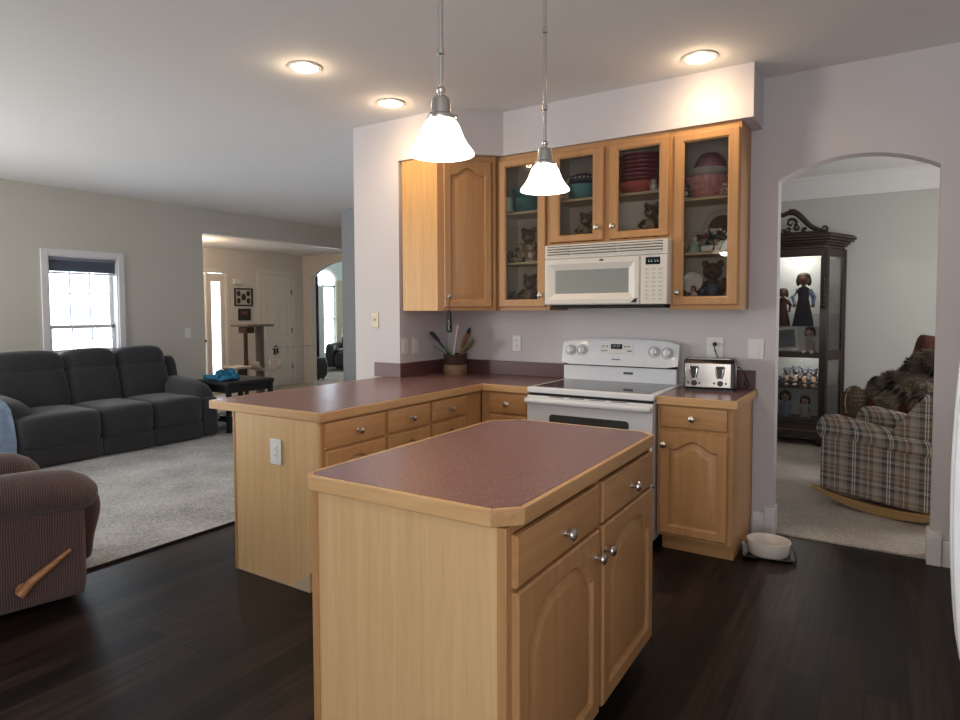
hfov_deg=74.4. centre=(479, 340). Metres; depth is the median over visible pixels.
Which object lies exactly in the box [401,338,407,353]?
wall outlet
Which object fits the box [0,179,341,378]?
wall
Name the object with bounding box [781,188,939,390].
wall
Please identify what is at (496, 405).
base cabinet
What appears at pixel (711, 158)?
bowl
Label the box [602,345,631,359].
control panel
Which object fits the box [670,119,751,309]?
upper cabinet
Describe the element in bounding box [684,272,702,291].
decorative plate
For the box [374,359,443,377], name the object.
backsplash
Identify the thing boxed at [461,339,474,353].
utensil
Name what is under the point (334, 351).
recliner chair
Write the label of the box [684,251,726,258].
shelf
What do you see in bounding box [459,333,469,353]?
utensil
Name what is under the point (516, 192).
bowl
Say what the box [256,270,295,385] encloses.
door
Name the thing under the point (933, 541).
trim
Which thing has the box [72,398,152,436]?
seat cushion
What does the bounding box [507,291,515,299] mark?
figurine
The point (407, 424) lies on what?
base cabinet
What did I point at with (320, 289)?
sheer curtain
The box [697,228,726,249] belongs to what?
flower arrangement
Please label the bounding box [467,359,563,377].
backsplash
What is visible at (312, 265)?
wall
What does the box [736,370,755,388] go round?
backsplash
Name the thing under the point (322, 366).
floor speaker
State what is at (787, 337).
photo
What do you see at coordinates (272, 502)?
base cabinet
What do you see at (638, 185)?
bowl
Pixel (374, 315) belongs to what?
phone jack
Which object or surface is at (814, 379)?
figurine
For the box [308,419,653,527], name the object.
island countertop
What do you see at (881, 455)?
rocking chair
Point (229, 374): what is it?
folded cloth
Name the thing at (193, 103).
ceiling
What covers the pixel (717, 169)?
bowl
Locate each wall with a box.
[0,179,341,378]
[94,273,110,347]
[203,247,303,385]
[302,253,341,382]
[341,208,355,381]
[448,42,959,565]
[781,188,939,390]
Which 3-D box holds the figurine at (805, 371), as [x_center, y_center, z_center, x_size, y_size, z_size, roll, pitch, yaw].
[3.469,0.383,6.752,0.136,0.195,0.127,1,3,33]
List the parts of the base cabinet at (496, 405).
drawer, door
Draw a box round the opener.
[446,299,451,332]
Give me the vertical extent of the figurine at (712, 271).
0.292 m
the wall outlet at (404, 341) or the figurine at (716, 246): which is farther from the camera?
the wall outlet at (404, 341)
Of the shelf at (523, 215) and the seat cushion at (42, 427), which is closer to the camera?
the shelf at (523, 215)
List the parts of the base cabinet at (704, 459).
knob, knob, drawer, door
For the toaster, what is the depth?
3.85 m
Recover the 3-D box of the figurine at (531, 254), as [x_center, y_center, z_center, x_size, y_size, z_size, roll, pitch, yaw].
[0.362,-0.623,4.497,0.088,0.127,0.080,1,3,21]
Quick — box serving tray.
[742,541,796,563]
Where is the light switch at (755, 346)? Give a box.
[748,339,763,358]
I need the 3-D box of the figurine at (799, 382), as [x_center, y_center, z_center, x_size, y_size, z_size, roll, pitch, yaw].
[3.338,0.430,6.605,0.080,0.116,0.078,1,3,33]
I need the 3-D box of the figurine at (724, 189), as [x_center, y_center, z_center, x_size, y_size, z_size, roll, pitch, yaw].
[1.455,-0.902,3.768,0.051,0.073,0.049,1,3,33]
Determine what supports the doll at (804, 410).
on the curio cabinet at (820, 253)
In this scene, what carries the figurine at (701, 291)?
in the upper cabinet at (731, 140)
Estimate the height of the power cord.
0.287 m
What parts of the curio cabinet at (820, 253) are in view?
bead moulding, rail, rail, panel, rail, cornice, post, pane, frame, pane, post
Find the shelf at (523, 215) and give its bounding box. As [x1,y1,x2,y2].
[507,209,546,219]
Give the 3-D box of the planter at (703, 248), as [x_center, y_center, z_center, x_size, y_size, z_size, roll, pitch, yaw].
[1.376,-0.554,3.828,0.075,0.034,0.036,1,3,33]
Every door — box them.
[203,268,230,393]
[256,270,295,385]
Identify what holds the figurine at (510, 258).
on the upper cabinet at (513, 171)
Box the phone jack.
[371,312,378,327]
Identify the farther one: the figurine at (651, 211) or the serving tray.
the figurine at (651, 211)
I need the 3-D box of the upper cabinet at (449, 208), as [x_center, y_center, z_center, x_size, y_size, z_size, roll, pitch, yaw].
[-0.145,-0.771,4.743,0.643,1.099,0.611,1,3,33]
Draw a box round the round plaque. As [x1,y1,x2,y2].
[702,209,727,244]
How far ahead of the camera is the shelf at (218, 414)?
7.37 m
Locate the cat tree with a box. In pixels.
[222,324,280,396]
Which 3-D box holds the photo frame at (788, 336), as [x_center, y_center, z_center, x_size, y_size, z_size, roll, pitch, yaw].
[3.172,-0.012,6.649,0.322,0.266,0.074,1,3,31]
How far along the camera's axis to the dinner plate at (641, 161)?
4.04 m
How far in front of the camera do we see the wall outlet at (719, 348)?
4.07 m
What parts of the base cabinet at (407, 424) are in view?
drawer, door, knob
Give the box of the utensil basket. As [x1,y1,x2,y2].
[443,353,466,374]
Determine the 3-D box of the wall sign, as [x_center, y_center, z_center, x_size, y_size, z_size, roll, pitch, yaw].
[-4.226,-0.463,11.357,0.025,0.210,0.250,1,3,33]
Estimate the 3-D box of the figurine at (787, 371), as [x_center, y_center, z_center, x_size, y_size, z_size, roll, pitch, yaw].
[3.326,0.384,6.844,0.129,0.185,0.121,1,3,33]
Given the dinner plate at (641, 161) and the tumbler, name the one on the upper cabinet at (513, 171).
the tumbler
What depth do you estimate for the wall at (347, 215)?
8.79 m
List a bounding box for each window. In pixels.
[40,247,126,354]
[318,268,336,355]
[322,262,341,357]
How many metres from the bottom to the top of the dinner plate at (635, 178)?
0.024 m
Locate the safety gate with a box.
[270,345,316,390]
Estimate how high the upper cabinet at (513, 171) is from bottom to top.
1.099 m
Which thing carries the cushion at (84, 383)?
on the sofa
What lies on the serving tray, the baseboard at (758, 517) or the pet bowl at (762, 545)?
the pet bowl at (762, 545)
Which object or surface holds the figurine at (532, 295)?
in the upper cabinet at (513, 171)
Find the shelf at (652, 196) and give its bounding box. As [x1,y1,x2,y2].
[561,190,658,207]
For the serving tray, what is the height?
0.022 m
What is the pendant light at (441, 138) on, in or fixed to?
hanging from the ceiling at (193, 103)
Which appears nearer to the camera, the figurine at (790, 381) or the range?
the range
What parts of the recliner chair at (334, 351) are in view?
armrest, footrest panel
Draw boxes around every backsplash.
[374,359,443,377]
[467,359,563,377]
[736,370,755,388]
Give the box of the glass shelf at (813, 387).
[778,383,817,389]
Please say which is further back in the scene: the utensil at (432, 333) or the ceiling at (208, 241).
the ceiling at (208, 241)
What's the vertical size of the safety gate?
0.840 m
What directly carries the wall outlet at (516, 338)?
attached to the wall at (906, 105)
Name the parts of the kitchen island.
panel, drawer, door, knob, frame, knob, knob, drawer, door, knob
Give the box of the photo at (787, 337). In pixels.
[779,329,795,347]
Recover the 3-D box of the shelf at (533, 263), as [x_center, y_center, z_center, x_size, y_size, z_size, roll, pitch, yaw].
[0.388,-0.556,4.611,0.393,0.016,0.249,1,3,33]
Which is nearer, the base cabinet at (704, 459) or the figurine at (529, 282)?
the base cabinet at (704, 459)
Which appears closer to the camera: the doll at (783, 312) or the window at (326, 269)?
the doll at (783, 312)
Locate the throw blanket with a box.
[0,400,16,453]
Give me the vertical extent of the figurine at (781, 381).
0.108 m
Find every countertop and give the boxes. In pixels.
[209,359,565,422]
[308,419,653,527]
[656,370,757,409]
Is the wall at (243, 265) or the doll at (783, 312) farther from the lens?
the wall at (243, 265)
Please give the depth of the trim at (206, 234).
9.61 m
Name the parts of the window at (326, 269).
casing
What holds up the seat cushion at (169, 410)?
on the sofa
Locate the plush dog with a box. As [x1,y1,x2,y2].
[840,346,934,418]
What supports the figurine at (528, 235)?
on the upper cabinet at (513, 171)
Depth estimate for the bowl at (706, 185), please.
3.83 m
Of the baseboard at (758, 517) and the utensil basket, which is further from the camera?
the utensil basket
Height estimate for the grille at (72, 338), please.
0.240 m
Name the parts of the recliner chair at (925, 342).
armrest, backrest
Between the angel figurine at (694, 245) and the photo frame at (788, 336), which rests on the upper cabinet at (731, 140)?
the angel figurine at (694, 245)
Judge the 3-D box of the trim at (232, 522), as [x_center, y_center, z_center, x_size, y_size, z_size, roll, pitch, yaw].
[-2.492,1.279,2.907,0.012,0.014,5.189,1,3,33]
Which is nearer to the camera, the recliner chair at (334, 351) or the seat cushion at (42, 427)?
the seat cushion at (42, 427)
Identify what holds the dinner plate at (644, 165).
on the dinner plate at (633, 170)
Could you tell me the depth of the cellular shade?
7.35 m
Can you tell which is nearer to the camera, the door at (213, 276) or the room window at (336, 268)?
the door at (213, 276)
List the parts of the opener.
handle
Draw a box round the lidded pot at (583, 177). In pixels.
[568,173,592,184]
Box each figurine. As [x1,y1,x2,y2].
[507,251,514,262]
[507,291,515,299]
[513,243,525,261]
[515,227,536,259]
[518,274,536,299]
[525,244,536,261]
[530,292,535,298]
[561,180,570,199]
[574,211,592,233]
[575,226,585,241]
[638,202,659,237]
[650,179,657,189]
[685,185,690,198]
[688,232,700,252]
[696,260,726,295]
[698,286,706,295]
[712,239,719,250]
[720,183,727,194]
[778,376,785,385]
[782,367,791,384]
[786,375,794,386]
[791,366,801,384]
[795,376,803,386]
[799,367,809,385]
[805,377,812,387]
[808,368,817,385]
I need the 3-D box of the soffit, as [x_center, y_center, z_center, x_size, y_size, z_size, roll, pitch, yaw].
[0.564,-1.457,4.255,2.382,0.306,0.611,1,3,33]
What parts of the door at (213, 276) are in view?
sidelight frame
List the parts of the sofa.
armrest, footrest panel, footrest panel, footrest panel, armrest, arm panel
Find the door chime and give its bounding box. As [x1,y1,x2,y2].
[233,279,242,284]
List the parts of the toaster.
plate, plate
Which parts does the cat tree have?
box trim, post, post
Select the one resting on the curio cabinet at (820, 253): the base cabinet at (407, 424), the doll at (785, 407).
the doll at (785, 407)
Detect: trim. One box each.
[87,521,234,570]
[202,232,341,249]
[763,503,777,533]
[781,164,939,201]
[925,525,941,566]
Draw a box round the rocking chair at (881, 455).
[811,389,933,522]
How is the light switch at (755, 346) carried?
attached to the wall at (906, 105)
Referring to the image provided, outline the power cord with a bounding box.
[712,342,749,388]
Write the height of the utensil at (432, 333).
0.218 m
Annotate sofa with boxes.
[0,345,217,467]
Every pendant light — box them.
[408,0,473,161]
[520,0,568,194]
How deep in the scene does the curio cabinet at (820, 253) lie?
6.55 m
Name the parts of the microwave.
door, control panel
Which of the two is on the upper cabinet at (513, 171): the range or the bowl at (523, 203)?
the bowl at (523, 203)
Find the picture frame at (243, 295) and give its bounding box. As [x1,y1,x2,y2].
[234,288,252,305]
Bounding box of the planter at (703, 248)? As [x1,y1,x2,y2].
[701,245,713,251]
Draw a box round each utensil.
[429,331,449,353]
[453,325,458,354]
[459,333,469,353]
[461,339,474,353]
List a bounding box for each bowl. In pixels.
[511,188,536,197]
[513,197,536,211]
[568,183,592,198]
[619,180,658,192]
[685,174,727,197]
[687,165,727,176]
[694,152,725,167]
[746,533,790,559]
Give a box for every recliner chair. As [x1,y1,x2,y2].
[0,453,100,615]
[325,329,342,367]
[840,335,934,415]
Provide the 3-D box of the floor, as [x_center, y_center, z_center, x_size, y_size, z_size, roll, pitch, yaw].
[-1.065,1.078,7.760,14.300,0.072,14.900,1,3,33]
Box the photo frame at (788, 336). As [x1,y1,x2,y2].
[778,327,798,350]
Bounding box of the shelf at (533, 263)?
[507,261,536,266]
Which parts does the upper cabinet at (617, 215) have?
door, door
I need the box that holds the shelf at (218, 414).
[217,413,232,421]
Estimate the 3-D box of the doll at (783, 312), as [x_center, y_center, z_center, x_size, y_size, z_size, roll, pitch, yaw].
[3.235,-0.357,6.758,0.174,0.407,0.107,1,3,27]
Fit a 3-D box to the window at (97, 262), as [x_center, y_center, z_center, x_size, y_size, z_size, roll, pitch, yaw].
[-4.651,-0.405,7.411,0.185,1.275,0.940,1,3,33]
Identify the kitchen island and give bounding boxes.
[311,449,652,719]
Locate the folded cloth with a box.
[203,368,239,380]
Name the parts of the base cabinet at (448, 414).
drawer, door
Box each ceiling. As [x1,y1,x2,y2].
[0,0,959,228]
[202,235,341,255]
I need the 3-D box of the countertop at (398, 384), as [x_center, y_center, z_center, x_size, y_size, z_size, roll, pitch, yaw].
[-0.473,0.276,4.122,1.338,0.151,2.100,1,3,33]
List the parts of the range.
control knob, control knob, oven handle, oven door, ceramic glass, control plate, storage drawer, control knob, control knob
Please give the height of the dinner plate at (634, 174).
0.024 m
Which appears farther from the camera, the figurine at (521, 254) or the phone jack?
the phone jack
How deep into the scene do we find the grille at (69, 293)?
7.51 m
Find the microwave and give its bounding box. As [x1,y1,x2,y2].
[545,238,671,307]
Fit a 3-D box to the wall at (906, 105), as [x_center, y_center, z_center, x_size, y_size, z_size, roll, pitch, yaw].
[1.502,-0.198,4.148,4.130,2.818,0.120,1,3,33]
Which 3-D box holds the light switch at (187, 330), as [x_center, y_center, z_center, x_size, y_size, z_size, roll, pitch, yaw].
[-3.903,-0.097,8.467,0.012,0.140,0.080,1,3,33]
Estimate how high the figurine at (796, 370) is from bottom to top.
0.205 m
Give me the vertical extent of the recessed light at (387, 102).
0.012 m
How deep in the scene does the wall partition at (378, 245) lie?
4.81 m
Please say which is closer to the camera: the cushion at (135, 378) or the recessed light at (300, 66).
the recessed light at (300, 66)
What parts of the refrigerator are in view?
door handle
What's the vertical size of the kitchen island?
0.867 m
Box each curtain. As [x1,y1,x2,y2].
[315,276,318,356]
[318,287,324,357]
[335,281,342,342]
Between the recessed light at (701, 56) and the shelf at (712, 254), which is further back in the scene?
the shelf at (712, 254)
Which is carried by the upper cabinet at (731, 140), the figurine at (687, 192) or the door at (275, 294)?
the figurine at (687, 192)
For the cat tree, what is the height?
1.210 m
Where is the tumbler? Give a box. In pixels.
[506,197,513,212]
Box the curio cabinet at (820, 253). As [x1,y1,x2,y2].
[777,209,856,446]
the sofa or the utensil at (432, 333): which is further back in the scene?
the sofa
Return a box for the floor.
[0,367,959,719]
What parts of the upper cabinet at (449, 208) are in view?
frame, door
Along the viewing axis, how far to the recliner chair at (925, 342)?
5.27 m
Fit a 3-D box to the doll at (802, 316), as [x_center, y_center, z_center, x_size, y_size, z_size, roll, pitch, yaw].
[3.398,-0.430,6.648,0.240,0.562,0.148,1,3,24]
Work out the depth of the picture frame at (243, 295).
11.33 m
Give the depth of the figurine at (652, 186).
3.99 m
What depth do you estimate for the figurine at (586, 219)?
4.33 m
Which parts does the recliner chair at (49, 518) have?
armrest, panel, recline lever, armrest, footrest panel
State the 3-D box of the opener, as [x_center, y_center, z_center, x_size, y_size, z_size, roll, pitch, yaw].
[-0.222,-0.181,4.472,0.044,0.257,0.024,1,3,33]
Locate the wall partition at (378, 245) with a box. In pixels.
[353,119,447,379]
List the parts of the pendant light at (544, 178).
lamp shade, rod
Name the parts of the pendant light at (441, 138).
rod, lamp shade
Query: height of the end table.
0.588 m
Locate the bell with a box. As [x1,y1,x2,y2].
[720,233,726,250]
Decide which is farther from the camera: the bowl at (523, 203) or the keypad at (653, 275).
the bowl at (523, 203)
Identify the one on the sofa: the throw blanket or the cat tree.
the throw blanket
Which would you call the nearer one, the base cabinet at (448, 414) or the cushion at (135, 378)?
the base cabinet at (448, 414)
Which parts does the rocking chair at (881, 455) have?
armrest, panel, armrest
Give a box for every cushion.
[0,368,70,407]
[14,405,100,449]
[65,365,121,404]
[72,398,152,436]
[117,361,167,397]
[124,393,201,427]
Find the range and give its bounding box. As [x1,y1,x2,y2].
[524,338,683,545]
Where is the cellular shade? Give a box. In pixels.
[48,256,115,273]
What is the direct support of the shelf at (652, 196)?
attached to the upper cabinet at (617, 215)
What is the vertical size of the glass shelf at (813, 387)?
0.008 m
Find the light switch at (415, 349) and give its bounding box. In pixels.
[412,338,418,353]
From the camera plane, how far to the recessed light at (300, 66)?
3.63 m
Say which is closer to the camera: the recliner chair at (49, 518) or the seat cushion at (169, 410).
the recliner chair at (49, 518)
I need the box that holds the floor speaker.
[317,357,327,379]
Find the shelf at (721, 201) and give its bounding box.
[685,195,727,207]
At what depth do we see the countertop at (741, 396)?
3.65 m
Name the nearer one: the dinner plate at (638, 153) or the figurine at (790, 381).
the dinner plate at (638, 153)
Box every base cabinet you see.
[232,410,385,592]
[385,401,431,449]
[429,394,465,436]
[466,391,480,426]
[482,390,529,421]
[657,400,752,560]
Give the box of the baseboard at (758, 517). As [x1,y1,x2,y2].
[752,511,949,567]
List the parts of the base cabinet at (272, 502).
panel, drawer, door, knob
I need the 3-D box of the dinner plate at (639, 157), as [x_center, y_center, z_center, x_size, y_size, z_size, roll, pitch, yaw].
[1.047,-1.168,4.143,0.286,0.024,0.248,1,3,33]
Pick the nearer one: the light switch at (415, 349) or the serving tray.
the serving tray
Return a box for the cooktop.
[527,378,683,400]
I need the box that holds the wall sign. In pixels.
[238,309,250,319]
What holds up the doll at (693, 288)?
in the upper cabinet at (731, 140)
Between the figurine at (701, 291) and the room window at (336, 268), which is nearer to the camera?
the figurine at (701, 291)
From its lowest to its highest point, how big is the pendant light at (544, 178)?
0.931 m
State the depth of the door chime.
11.20 m
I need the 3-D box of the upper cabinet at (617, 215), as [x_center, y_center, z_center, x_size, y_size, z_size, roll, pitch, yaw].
[0.893,-0.970,4.215,0.829,0.662,0.358,1,3,33]
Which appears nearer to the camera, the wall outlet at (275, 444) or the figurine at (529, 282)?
the wall outlet at (275, 444)
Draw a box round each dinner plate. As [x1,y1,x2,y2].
[619,151,658,159]
[619,155,658,163]
[619,159,658,167]
[619,163,658,171]
[619,168,658,175]
[619,172,658,179]
[619,176,658,182]
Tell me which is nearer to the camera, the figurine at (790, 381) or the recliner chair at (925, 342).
the recliner chair at (925, 342)
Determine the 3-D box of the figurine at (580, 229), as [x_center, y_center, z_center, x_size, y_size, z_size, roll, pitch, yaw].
[0.680,-0.716,4.275,0.081,0.117,0.074,1,3,21]
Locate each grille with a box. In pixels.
[50,274,108,324]
[52,328,111,348]
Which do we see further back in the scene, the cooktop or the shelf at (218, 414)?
the shelf at (218, 414)
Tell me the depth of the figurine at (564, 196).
4.31 m
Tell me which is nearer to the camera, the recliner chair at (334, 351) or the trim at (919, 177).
the trim at (919, 177)
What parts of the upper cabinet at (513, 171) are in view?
door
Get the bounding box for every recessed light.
[288,60,321,73]
[377,98,404,107]
[682,50,717,64]
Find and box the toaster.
[684,357,736,391]
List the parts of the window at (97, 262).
shade rail, sash, sash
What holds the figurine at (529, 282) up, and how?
in the upper cabinet at (513, 171)
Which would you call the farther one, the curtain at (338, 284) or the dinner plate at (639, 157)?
the curtain at (338, 284)
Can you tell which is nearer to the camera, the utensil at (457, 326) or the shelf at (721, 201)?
the shelf at (721, 201)
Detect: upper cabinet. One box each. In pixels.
[402,156,496,310]
[496,151,567,310]
[550,130,671,245]
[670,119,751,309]
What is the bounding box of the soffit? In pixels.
[398,62,763,161]
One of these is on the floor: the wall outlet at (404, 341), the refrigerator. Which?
the refrigerator
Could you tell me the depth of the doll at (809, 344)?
6.49 m
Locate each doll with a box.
[688,286,697,295]
[778,390,790,415]
[779,288,791,325]
[791,273,816,325]
[799,395,810,417]
[802,326,815,352]
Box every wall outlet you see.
[270,438,281,464]
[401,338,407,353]
[513,335,520,350]
[707,337,723,357]
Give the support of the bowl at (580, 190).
on the upper cabinet at (617, 215)
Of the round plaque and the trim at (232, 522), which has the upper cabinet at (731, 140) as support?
the round plaque
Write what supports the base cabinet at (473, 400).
on the floor
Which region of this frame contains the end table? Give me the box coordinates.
[196,375,273,432]
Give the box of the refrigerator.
[950,364,959,658]
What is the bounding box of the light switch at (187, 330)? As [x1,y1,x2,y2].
[185,328,190,337]
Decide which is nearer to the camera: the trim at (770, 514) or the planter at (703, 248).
the planter at (703, 248)
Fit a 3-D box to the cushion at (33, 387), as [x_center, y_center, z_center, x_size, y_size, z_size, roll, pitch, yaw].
[-4.457,0.520,6.193,0.366,0.521,0.734,1,3,33]
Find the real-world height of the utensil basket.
0.160 m
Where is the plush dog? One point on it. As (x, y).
(913, 381)

